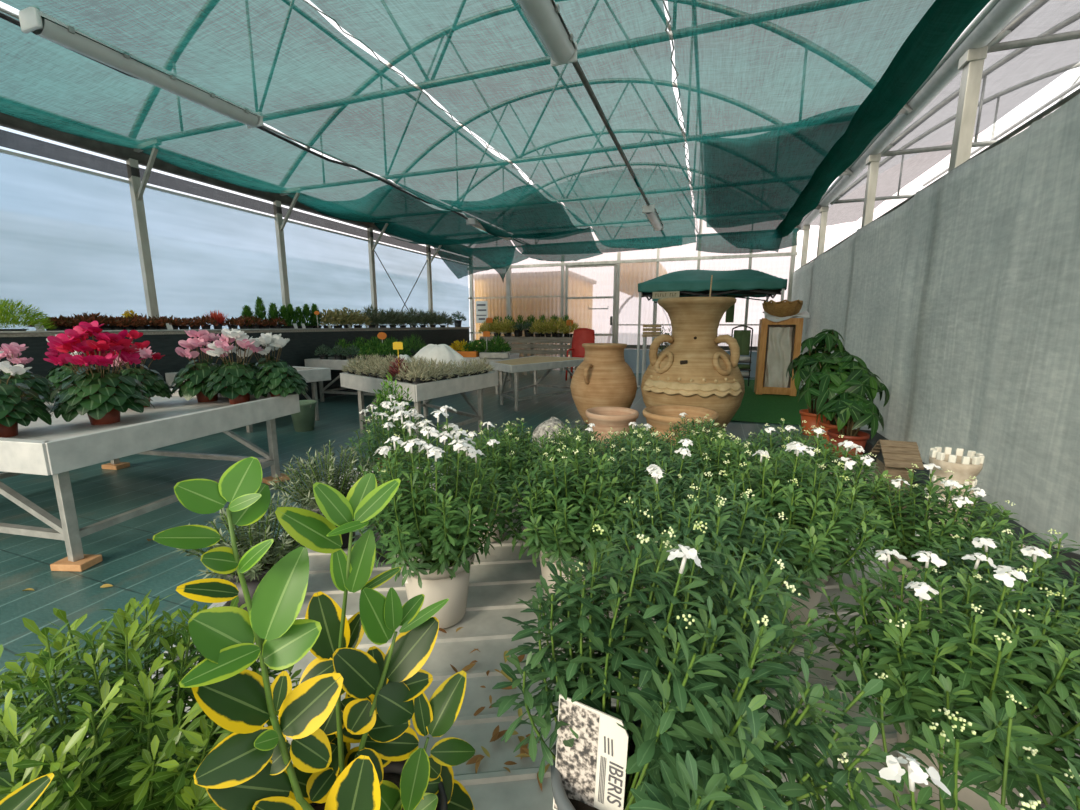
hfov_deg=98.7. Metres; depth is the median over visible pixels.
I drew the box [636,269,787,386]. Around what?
gazebo
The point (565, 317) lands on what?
herb plant
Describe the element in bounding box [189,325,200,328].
pot
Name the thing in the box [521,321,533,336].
shrub
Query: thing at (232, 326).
pot
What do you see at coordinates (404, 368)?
bush
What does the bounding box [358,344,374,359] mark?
herb plant
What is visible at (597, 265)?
door
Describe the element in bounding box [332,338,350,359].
herb plant
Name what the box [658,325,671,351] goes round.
flowering shrub
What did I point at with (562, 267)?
trim
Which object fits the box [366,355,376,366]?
bush
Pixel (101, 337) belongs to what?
flower
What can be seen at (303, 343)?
wall
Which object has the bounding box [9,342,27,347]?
flower
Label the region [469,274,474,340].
trim
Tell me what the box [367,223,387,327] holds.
steel post
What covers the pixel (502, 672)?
dried leaf
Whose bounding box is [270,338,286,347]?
flower
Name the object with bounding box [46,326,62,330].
pot
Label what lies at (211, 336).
flower
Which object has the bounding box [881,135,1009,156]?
roof truss
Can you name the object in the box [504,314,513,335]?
herb plant
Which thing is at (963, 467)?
planter
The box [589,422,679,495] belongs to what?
plant
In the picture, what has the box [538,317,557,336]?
shrub
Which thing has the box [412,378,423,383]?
pot
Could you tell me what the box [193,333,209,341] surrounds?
flower
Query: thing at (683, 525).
plant
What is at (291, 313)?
conifer
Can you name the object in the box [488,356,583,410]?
bench
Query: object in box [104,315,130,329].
shrub
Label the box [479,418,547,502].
plant
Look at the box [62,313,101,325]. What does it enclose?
shrub
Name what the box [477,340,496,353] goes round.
herb plant
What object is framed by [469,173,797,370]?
wall
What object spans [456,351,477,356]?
planter box
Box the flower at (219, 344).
[214,340,227,347]
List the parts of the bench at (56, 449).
rail, rail, leg, leg, rail, rail, leg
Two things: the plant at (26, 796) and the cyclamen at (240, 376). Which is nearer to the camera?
the plant at (26, 796)
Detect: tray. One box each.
[8,395,259,440]
[496,356,583,364]
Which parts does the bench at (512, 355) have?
leg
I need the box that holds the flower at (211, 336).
[208,333,218,341]
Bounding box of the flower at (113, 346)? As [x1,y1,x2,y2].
[106,343,123,351]
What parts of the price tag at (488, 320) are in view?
tag plate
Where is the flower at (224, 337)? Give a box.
[217,334,234,342]
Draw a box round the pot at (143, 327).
[133,324,146,329]
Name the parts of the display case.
panel, frame rail, frame rail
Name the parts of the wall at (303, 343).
edge rail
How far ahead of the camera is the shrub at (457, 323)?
11.89 m
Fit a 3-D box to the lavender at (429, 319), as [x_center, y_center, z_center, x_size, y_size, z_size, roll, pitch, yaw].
[-2.648,-1.957,10.448,0.598,0.440,0.609,4,11,22]
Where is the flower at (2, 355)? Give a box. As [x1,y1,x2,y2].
[0,352,21,357]
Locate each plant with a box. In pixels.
[0,773,53,809]
[122,310,137,317]
[153,457,474,809]
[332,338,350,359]
[342,394,439,496]
[348,342,367,359]
[350,405,519,628]
[351,337,368,358]
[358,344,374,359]
[362,339,378,356]
[367,336,381,358]
[372,341,393,360]
[377,340,395,358]
[384,336,403,357]
[393,344,411,355]
[429,422,540,542]
[450,339,469,350]
[462,341,484,351]
[471,338,484,356]
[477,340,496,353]
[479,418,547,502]
[488,334,510,350]
[489,339,510,351]
[491,509,901,809]
[492,315,502,324]
[492,436,658,605]
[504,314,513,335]
[511,424,617,521]
[513,314,525,336]
[525,315,538,336]
[537,315,545,336]
[539,419,609,465]
[549,314,558,336]
[560,315,573,336]
[578,430,728,571]
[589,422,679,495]
[596,464,822,665]
[602,423,669,462]
[658,413,736,454]
[660,432,788,559]
[662,423,752,481]
[699,441,906,638]
[729,418,854,527]
[752,427,911,569]
[769,673,1079,809]
[786,329,850,436]
[798,355,889,448]
[803,549,1079,809]
[855,463,1037,612]
[892,529,1079,735]
[1007,710,1079,809]
[1033,633,1079,739]
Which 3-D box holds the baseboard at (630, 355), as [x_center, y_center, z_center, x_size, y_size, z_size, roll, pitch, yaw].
[3.643,-1.021,11.199,3.700,0.600,0.040,4,10,20]
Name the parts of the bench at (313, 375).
leg, leg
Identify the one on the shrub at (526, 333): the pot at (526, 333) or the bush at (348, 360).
the pot at (526, 333)
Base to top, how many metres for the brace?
2.112 m
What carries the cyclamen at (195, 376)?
on the bench at (56, 449)
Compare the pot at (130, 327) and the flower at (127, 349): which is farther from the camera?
the pot at (130, 327)
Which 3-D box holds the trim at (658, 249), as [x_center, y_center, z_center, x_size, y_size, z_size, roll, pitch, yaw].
[2.820,-2.256,11.300,0.050,3.000,0.050,4,10,20]
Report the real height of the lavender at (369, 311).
0.487 m
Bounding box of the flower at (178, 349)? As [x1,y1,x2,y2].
[175,347,189,356]
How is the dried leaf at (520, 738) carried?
on the bench at (496, 584)
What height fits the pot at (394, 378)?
0.094 m
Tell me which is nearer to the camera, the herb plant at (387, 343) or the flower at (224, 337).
the flower at (224, 337)
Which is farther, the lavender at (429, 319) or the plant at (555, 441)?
the lavender at (429, 319)
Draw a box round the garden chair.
[565,328,594,380]
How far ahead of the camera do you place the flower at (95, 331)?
2.67 m
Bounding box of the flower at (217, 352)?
[206,348,223,356]
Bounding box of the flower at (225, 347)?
[217,343,233,351]
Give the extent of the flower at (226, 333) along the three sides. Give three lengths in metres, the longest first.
0.108 x 0.107 x 0.053 m
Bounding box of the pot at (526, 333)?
[524,330,530,336]
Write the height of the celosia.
0.272 m
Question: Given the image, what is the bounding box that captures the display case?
[754,318,803,395]
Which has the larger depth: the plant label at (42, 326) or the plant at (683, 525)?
the plant label at (42, 326)
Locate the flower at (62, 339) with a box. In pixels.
[47,333,75,345]
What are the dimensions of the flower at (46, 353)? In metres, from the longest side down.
0.106 x 0.105 x 0.052 m
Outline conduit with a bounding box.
[572,60,649,205]
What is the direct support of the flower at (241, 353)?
on the cyclamen at (240, 376)
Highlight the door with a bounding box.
[565,264,616,370]
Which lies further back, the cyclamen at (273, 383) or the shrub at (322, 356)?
the shrub at (322, 356)
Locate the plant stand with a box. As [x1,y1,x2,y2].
[641,335,659,382]
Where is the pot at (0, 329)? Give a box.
[0,329,26,330]
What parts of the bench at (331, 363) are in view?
leg, rail, rail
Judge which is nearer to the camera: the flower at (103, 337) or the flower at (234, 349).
the flower at (103, 337)
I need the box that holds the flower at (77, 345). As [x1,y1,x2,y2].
[72,340,92,352]
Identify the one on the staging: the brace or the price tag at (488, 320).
the price tag at (488, 320)
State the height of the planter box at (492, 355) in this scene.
0.100 m
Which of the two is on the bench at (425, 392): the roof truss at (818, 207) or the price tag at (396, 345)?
the price tag at (396, 345)
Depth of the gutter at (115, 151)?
5.29 m
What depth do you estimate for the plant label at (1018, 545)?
0.81 m
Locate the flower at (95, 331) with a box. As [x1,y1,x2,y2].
[82,328,102,335]
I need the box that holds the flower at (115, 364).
[111,359,124,366]
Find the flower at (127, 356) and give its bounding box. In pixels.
[120,351,144,364]
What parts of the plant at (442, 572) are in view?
pot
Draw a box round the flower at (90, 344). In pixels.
[86,340,111,350]
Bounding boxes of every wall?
[0,327,469,399]
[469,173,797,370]
[791,93,1079,554]
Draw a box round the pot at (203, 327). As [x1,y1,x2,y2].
[201,324,210,328]
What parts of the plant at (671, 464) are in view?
pot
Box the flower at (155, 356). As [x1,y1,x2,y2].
[151,352,164,359]
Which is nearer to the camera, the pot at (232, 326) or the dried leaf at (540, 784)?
the dried leaf at (540, 784)
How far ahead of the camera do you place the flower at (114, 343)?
2.73 m
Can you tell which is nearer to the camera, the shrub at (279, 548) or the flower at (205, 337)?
the shrub at (279, 548)
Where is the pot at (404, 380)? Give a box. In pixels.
[402,378,412,383]
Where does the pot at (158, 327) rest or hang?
on the shrub at (162, 318)
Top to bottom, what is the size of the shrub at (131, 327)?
0.178 m
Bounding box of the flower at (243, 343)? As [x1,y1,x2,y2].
[236,339,254,348]
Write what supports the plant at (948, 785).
on the bench at (496, 584)
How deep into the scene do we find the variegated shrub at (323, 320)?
7.84 m
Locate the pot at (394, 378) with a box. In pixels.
[392,376,405,381]
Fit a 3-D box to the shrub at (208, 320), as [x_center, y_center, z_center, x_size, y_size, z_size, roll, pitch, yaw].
[-4.320,-1.071,5.987,0.290,0.212,0.317,-4,11,-22]
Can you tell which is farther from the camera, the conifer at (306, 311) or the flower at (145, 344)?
the conifer at (306, 311)
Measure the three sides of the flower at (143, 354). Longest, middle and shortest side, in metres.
0.105 x 0.104 x 0.051 m
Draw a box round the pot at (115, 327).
[114,325,123,329]
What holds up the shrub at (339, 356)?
on the bench at (331, 363)
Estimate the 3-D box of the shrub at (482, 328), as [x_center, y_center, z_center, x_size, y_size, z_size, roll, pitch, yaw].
[-1.306,-1.924,11.513,0.489,0.443,0.614,0,10,-2]
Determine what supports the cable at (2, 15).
hanging from the shade net at (283, 62)
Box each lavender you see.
[360,304,386,327]
[371,308,396,327]
[385,309,404,327]
[396,310,415,327]
[399,307,425,326]
[414,309,434,326]
[424,309,445,326]
[433,312,453,326]
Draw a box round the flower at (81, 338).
[68,336,88,340]
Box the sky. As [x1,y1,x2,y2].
[0,153,469,342]
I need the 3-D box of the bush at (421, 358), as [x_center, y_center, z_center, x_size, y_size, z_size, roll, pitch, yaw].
[-1.189,-0.366,4.736,0.235,0.278,0.251,4,11,22]
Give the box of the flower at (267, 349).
[257,347,270,354]
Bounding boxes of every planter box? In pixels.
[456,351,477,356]
[479,352,509,358]
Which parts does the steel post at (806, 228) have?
cap plate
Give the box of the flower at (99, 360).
[90,353,117,366]
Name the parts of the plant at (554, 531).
pot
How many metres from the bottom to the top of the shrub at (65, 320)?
0.174 m
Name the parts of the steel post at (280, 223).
post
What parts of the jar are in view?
lug handle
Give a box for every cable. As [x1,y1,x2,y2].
[0,7,466,216]
[0,12,467,218]
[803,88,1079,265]
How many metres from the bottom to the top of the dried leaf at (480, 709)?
0.007 m
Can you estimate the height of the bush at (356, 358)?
0.276 m
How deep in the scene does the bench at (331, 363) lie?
7.12 m
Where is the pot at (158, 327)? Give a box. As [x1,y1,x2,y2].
[157,326,167,329]
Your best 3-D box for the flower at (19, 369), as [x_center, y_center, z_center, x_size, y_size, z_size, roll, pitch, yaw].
[-2.734,-0.182,2.412,0.120,0.058,0.118,12,1,-42]
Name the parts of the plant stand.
leg, leg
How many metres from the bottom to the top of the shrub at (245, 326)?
0.216 m
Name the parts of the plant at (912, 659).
pot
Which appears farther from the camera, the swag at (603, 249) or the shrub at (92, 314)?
the swag at (603, 249)
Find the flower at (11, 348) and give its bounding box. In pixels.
[1,344,25,353]
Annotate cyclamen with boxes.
[0,342,58,404]
[0,351,52,437]
[43,321,153,424]
[45,334,95,392]
[110,330,172,407]
[170,329,227,401]
[204,328,269,403]
[247,332,298,379]
[252,362,307,398]
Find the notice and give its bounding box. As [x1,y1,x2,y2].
[476,301,487,322]
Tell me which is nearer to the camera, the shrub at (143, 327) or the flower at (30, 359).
the flower at (30, 359)
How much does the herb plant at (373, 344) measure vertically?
0.380 m
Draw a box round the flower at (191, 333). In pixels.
[184,330,204,337]
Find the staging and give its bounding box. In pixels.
[479,336,577,376]
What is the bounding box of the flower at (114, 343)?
[106,338,132,348]
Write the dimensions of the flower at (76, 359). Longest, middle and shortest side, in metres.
0.120 x 0.119 x 0.058 m
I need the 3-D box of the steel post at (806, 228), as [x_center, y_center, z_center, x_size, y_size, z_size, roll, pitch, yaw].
[5.482,-2.121,9.814,0.120,3.240,0.140,4,10,20]
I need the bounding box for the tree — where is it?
[816,392,883,459]
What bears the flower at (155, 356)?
on the cyclamen at (154, 384)
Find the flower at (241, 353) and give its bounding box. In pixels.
[234,349,252,357]
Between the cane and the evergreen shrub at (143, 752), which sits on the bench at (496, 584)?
the evergreen shrub at (143, 752)
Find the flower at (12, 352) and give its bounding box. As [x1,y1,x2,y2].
[0,347,18,355]
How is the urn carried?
on the floor
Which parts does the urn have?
loop handle, loop handle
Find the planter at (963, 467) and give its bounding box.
[915,447,984,535]
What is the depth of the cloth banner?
9.65 m
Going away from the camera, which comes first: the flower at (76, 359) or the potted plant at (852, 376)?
the flower at (76, 359)
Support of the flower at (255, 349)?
on the cyclamen at (240, 376)
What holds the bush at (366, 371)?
on the bench at (425, 392)
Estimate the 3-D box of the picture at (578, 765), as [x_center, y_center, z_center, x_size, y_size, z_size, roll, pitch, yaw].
[0.033,0.332,0.430,0.039,0.111,0.011,5,11,29]
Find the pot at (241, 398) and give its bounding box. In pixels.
[224,386,249,403]
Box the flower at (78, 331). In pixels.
[64,326,88,337]
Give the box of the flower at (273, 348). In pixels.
[266,344,278,350]
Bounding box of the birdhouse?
[869,440,923,518]
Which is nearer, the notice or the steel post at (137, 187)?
the steel post at (137, 187)
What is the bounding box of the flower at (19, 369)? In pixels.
[0,362,31,375]
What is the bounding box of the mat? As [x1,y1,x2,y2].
[731,380,814,424]
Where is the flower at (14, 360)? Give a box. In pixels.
[7,357,26,363]
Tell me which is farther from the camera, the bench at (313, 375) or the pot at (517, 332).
the pot at (517, 332)
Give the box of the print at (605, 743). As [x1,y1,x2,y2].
[598,736,612,803]
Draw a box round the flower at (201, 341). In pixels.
[189,337,207,346]
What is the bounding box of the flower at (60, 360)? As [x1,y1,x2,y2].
[43,353,71,365]
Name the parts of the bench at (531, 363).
leg, rail, leg, rail, leg, rail, rail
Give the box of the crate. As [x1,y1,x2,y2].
[643,324,661,334]
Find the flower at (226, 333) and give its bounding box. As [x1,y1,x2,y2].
[221,328,235,337]
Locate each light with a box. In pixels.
[18,7,262,127]
[466,218,512,240]
[517,0,577,65]
[642,204,663,230]
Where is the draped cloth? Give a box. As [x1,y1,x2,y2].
[764,327,792,387]
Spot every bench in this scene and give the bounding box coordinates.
[0,388,299,571]
[87,466,1079,809]
[165,366,330,432]
[304,355,411,404]
[340,371,497,453]
[464,353,518,393]
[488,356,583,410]
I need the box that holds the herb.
[399,334,425,357]
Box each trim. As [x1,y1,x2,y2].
[468,252,796,333]
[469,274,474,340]
[506,267,511,348]
[560,262,563,370]
[615,252,620,342]
[625,345,756,350]
[654,248,659,337]
[697,220,702,269]
[744,253,751,329]
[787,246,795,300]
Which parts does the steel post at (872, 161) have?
cap plate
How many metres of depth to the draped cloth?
7.87 m
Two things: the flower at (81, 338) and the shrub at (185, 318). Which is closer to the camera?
the flower at (81, 338)
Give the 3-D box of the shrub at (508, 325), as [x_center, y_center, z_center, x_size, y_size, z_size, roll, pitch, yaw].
[-0.788,-1.895,11.323,0.614,0.450,0.489,10,14,44]
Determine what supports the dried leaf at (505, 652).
on the bench at (496, 584)
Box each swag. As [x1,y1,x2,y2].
[495,246,515,281]
[595,241,680,252]
[696,228,798,253]
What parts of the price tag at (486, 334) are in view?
tag plate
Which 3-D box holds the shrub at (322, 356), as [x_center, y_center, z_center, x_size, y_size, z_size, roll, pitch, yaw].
[-3.371,-0.810,7.240,0.296,0.302,0.300,-4,11,-23]
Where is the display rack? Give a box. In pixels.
[730,325,752,385]
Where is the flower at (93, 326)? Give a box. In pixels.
[79,321,102,331]
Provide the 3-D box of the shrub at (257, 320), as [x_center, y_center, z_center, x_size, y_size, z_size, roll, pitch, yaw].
[-4.084,-1.184,6.642,0.290,0.213,0.317,2,10,13]
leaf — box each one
[101,584,112,587]
[220,540,294,611]
[461,663,475,671]
[466,755,484,764]
[474,707,484,715]
[475,757,480,773]
[481,746,489,757]
[490,730,506,741]
[492,725,498,741]
[500,670,511,681]
[504,651,508,662]
[504,761,516,764]
[515,753,529,756]
[518,655,524,662]
[518,708,521,719]
[518,736,524,746]
[520,738,527,758]
[537,771,541,790]
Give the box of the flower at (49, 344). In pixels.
[47,342,62,352]
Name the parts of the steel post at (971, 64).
cap plate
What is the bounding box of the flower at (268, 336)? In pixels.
[261,333,275,340]
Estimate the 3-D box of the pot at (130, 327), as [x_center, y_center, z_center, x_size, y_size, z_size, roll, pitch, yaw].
[-4.618,-0.860,5.202,0.127,0.064,0.146,-1,10,-5]
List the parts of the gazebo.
leg, leg, leg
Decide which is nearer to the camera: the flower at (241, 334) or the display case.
the flower at (241, 334)
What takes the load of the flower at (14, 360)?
on the cyclamen at (38, 383)
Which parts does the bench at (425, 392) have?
leg, rail, leg, leg, rail, rail, leg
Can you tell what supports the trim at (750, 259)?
attached to the wall at (534, 281)
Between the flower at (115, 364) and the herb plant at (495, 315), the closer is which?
the flower at (115, 364)
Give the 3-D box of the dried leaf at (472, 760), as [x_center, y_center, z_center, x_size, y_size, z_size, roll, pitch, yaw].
[-0.083,0.453,0.591,0.024,0.007,0.008,-2,10,-10]
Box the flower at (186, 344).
[178,338,192,347]
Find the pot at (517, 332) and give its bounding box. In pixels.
[514,330,520,336]
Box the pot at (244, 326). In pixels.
[239,324,248,328]
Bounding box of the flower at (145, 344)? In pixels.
[131,341,149,349]
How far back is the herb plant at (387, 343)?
7.29 m
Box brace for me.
[374,250,427,326]
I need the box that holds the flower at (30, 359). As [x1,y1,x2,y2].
[19,357,32,363]
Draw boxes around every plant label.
[35,323,44,330]
[166,323,172,329]
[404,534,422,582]
[553,694,628,809]
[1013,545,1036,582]
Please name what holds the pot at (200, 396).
on the cyclamen at (195, 376)
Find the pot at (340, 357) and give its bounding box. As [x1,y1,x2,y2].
[334,354,342,359]
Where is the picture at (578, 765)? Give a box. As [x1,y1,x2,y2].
[554,698,598,809]
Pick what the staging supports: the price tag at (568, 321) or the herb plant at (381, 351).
the price tag at (568, 321)
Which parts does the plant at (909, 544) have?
pot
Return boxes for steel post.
[126,148,158,317]
[273,193,299,306]
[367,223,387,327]
[426,245,441,326]
[800,225,809,266]
[816,206,828,256]
[861,153,880,227]
[948,45,987,171]
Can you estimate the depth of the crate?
8.82 m
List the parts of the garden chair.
backrest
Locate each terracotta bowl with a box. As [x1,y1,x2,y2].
[585,407,638,454]
[643,405,718,449]
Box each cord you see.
[303,0,593,231]
[662,0,698,233]
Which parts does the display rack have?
cloth panel, post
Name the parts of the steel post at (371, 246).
post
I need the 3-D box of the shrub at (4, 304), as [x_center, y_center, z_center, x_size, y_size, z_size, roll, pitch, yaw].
[-4.920,-0.829,4.266,0.643,0.322,0.650,6,12,32]
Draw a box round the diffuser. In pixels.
[645,209,662,230]
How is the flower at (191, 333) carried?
on the cyclamen at (195, 376)
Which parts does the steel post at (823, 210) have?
cap plate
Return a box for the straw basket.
[762,299,802,316]
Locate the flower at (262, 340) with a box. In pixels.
[256,337,271,344]
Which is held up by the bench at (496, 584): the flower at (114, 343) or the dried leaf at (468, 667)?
the dried leaf at (468, 667)
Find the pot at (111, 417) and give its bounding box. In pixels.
[87,408,119,424]
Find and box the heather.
[387,355,407,381]
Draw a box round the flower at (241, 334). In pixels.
[232,328,247,337]
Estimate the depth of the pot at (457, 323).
11.90 m
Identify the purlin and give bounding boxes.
[922,81,1079,186]
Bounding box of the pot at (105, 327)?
[103,325,113,329]
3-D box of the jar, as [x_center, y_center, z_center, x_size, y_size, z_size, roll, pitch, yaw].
[0.775,-0.255,5.662,0.810,0.975,0.810,0,10,2]
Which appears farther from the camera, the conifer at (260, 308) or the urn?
the conifer at (260, 308)
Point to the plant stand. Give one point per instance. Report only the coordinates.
(643, 336)
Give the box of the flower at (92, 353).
[86,351,107,356]
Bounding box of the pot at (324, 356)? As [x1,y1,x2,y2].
[319,354,327,359]
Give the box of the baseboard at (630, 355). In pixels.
[624,349,756,376]
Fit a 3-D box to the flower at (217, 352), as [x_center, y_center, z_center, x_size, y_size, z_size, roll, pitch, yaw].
[-2.291,-0.374,3.300,0.124,0.060,0.122,2,24,42]
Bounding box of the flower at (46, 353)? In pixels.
[45,351,61,356]
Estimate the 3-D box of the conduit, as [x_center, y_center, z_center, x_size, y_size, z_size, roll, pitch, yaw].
[0.728,-2.713,4.661,0.044,0.064,12.000,4,10,20]
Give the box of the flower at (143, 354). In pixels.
[137,350,155,358]
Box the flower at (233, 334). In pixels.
[226,330,243,338]
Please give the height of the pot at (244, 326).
0.077 m
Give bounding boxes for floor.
[0,368,1067,807]
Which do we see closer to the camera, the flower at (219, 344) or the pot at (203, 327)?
the flower at (219, 344)
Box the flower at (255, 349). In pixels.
[249,346,263,352]
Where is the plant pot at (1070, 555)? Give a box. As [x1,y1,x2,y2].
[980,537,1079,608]
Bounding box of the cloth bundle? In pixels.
[763,311,809,321]
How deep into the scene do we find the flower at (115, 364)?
3.23 m
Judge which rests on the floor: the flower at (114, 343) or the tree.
the tree
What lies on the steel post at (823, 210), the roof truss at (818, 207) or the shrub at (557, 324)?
the roof truss at (818, 207)
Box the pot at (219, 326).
[213,322,221,328]
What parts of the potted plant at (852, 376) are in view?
pot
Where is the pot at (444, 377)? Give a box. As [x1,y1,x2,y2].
[437,375,447,380]
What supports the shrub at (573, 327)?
on the staging
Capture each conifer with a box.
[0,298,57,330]
[241,305,254,328]
[254,296,267,328]
[267,302,280,328]
[278,305,291,328]
[286,303,297,328]
[295,306,305,327]
[301,304,312,327]
[309,303,321,327]
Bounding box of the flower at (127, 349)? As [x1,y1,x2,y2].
[119,345,138,353]
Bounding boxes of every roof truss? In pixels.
[305,0,912,179]
[393,82,853,201]
[413,16,673,89]
[516,167,799,247]
[528,179,820,217]
[830,62,1079,204]
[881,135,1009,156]
[987,30,1079,52]
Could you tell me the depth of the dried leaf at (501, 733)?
0.62 m
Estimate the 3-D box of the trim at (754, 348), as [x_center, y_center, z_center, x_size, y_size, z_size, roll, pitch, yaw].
[3.642,-1.375,11.133,3.700,0.100,0.060,4,10,20]
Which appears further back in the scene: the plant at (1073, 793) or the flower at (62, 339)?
the flower at (62, 339)
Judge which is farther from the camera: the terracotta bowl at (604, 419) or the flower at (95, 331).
the terracotta bowl at (604, 419)
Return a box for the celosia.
[202,310,227,328]
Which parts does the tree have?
pot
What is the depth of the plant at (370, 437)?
1.30 m
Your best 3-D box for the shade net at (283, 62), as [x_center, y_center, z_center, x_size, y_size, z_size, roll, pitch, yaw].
[-1.463,-2.687,5.419,1.855,0.519,12.301,4,10,20]
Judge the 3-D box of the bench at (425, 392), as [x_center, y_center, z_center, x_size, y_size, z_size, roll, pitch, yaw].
[-1.327,-0.029,5.223,1.876,0.680,1.320,9,13,42]
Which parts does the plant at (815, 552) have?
pot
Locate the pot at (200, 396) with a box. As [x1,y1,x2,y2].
[194,385,217,401]
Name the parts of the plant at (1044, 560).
pot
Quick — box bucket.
[291,400,316,431]
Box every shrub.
[0,590,301,809]
[26,316,76,330]
[49,314,79,329]
[56,316,86,328]
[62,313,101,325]
[74,312,115,328]
[96,316,127,329]
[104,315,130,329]
[115,316,141,329]
[126,313,157,329]
[140,316,165,329]
[147,315,179,329]
[164,315,187,329]
[172,491,324,611]
[173,317,195,328]
[181,316,208,328]
[195,315,218,328]
[222,317,244,328]
[231,315,255,328]
[246,316,265,328]
[256,319,275,328]
[268,316,287,328]
[269,440,380,548]
[313,308,342,327]
[314,345,332,359]
[322,308,352,327]
[329,344,346,359]
[333,307,363,327]
[344,344,360,359]
[349,309,372,327]
[366,468,419,561]
[368,372,414,470]
[449,310,465,326]
[478,320,496,334]
[487,319,509,336]
[496,318,517,336]
[510,322,524,336]
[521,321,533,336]
[528,318,546,336]
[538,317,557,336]
[546,317,571,336]
[560,318,579,336]
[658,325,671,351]
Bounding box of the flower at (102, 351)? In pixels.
[92,349,107,353]
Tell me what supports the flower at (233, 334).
on the cyclamen at (240, 376)
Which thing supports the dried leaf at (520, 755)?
on the bench at (496, 584)
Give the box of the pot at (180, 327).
[179,326,188,328]
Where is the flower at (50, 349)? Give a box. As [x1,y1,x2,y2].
[47,347,61,353]
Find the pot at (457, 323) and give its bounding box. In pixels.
[454,320,461,326]
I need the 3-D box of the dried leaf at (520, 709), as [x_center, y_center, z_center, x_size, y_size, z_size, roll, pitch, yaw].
[-0.028,0.440,0.660,0.007,0.006,0.020,-2,10,-12]
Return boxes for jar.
[570,343,636,424]
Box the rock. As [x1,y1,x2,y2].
[532,417,567,455]
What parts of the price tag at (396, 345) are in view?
tag plate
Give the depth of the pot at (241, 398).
3.42 m
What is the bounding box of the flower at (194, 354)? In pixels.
[181,349,198,358]
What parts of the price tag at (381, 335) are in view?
tag plate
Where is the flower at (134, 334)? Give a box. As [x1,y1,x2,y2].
[126,330,142,338]
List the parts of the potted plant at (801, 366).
pot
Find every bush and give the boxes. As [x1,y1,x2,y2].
[342,358,357,374]
[347,355,367,375]
[355,359,371,376]
[362,357,380,377]
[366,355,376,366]
[370,358,389,378]
[379,361,398,380]
[383,354,395,362]
[396,361,418,383]
[405,360,431,383]
[414,356,427,368]
[420,361,442,382]
[426,358,438,380]
[431,360,453,380]
[441,360,463,378]
[454,358,474,376]
[464,359,485,375]
[475,357,494,373]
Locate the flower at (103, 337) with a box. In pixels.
[99,330,127,342]
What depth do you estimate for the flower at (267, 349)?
3.59 m
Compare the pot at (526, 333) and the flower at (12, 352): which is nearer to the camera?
the flower at (12, 352)
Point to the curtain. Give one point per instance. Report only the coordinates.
(775, 290)
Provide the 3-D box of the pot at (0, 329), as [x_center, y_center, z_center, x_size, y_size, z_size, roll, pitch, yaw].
[-4.913,-0.686,4.289,0.265,0.032,0.265,-9,13,-41]
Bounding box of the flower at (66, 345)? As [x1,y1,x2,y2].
[54,339,80,352]
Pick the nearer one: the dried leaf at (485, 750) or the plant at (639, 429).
the dried leaf at (485, 750)
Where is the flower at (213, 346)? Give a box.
[207,342,216,348]
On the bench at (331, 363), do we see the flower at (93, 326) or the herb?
the herb
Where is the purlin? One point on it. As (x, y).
(1077, 84)
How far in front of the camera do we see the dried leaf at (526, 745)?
0.61 m
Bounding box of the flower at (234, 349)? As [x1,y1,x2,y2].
[224,346,237,353]
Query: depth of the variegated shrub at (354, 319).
8.28 m
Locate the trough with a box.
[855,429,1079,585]
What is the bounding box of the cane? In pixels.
[709,275,712,296]
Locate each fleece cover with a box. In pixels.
[397,354,410,361]
[410,344,469,378]
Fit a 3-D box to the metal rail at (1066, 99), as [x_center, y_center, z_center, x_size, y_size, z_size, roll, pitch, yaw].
[3.735,-2.051,5.179,0.028,0.028,10.400,4,10,20]
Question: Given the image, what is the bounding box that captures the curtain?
[642,289,780,295]
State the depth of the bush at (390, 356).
5.17 m
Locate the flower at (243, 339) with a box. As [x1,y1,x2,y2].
[236,335,252,343]
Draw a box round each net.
[0,0,603,261]
[0,11,528,278]
[310,0,695,248]
[397,184,488,233]
[532,184,592,231]
[667,0,934,251]
[778,0,990,236]
[810,0,1079,225]
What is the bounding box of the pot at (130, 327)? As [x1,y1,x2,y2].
[124,325,134,329]
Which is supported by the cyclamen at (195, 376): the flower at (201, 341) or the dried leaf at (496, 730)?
the flower at (201, 341)
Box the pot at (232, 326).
[227,325,237,328]
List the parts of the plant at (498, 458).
pot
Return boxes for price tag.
[377,332,386,342]
[393,342,402,373]
[483,331,489,340]
[486,318,492,327]
[566,320,572,325]
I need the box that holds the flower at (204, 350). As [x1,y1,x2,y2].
[200,348,214,353]
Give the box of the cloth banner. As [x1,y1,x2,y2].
[725,295,734,321]
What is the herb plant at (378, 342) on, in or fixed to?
on the bench at (331, 363)
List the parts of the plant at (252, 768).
stem, stem, stem, pot, stem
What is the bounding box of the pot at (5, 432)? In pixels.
[0,415,17,437]
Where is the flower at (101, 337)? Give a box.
[92,332,109,342]
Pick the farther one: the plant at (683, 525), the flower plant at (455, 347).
the flower plant at (455, 347)
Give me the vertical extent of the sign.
0.191 m
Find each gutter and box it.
[0,112,432,246]
[0,129,441,259]
[798,0,1030,230]
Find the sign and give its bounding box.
[652,291,679,300]
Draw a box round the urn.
[641,297,744,430]
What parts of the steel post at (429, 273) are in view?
post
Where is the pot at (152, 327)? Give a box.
[146,325,157,329]

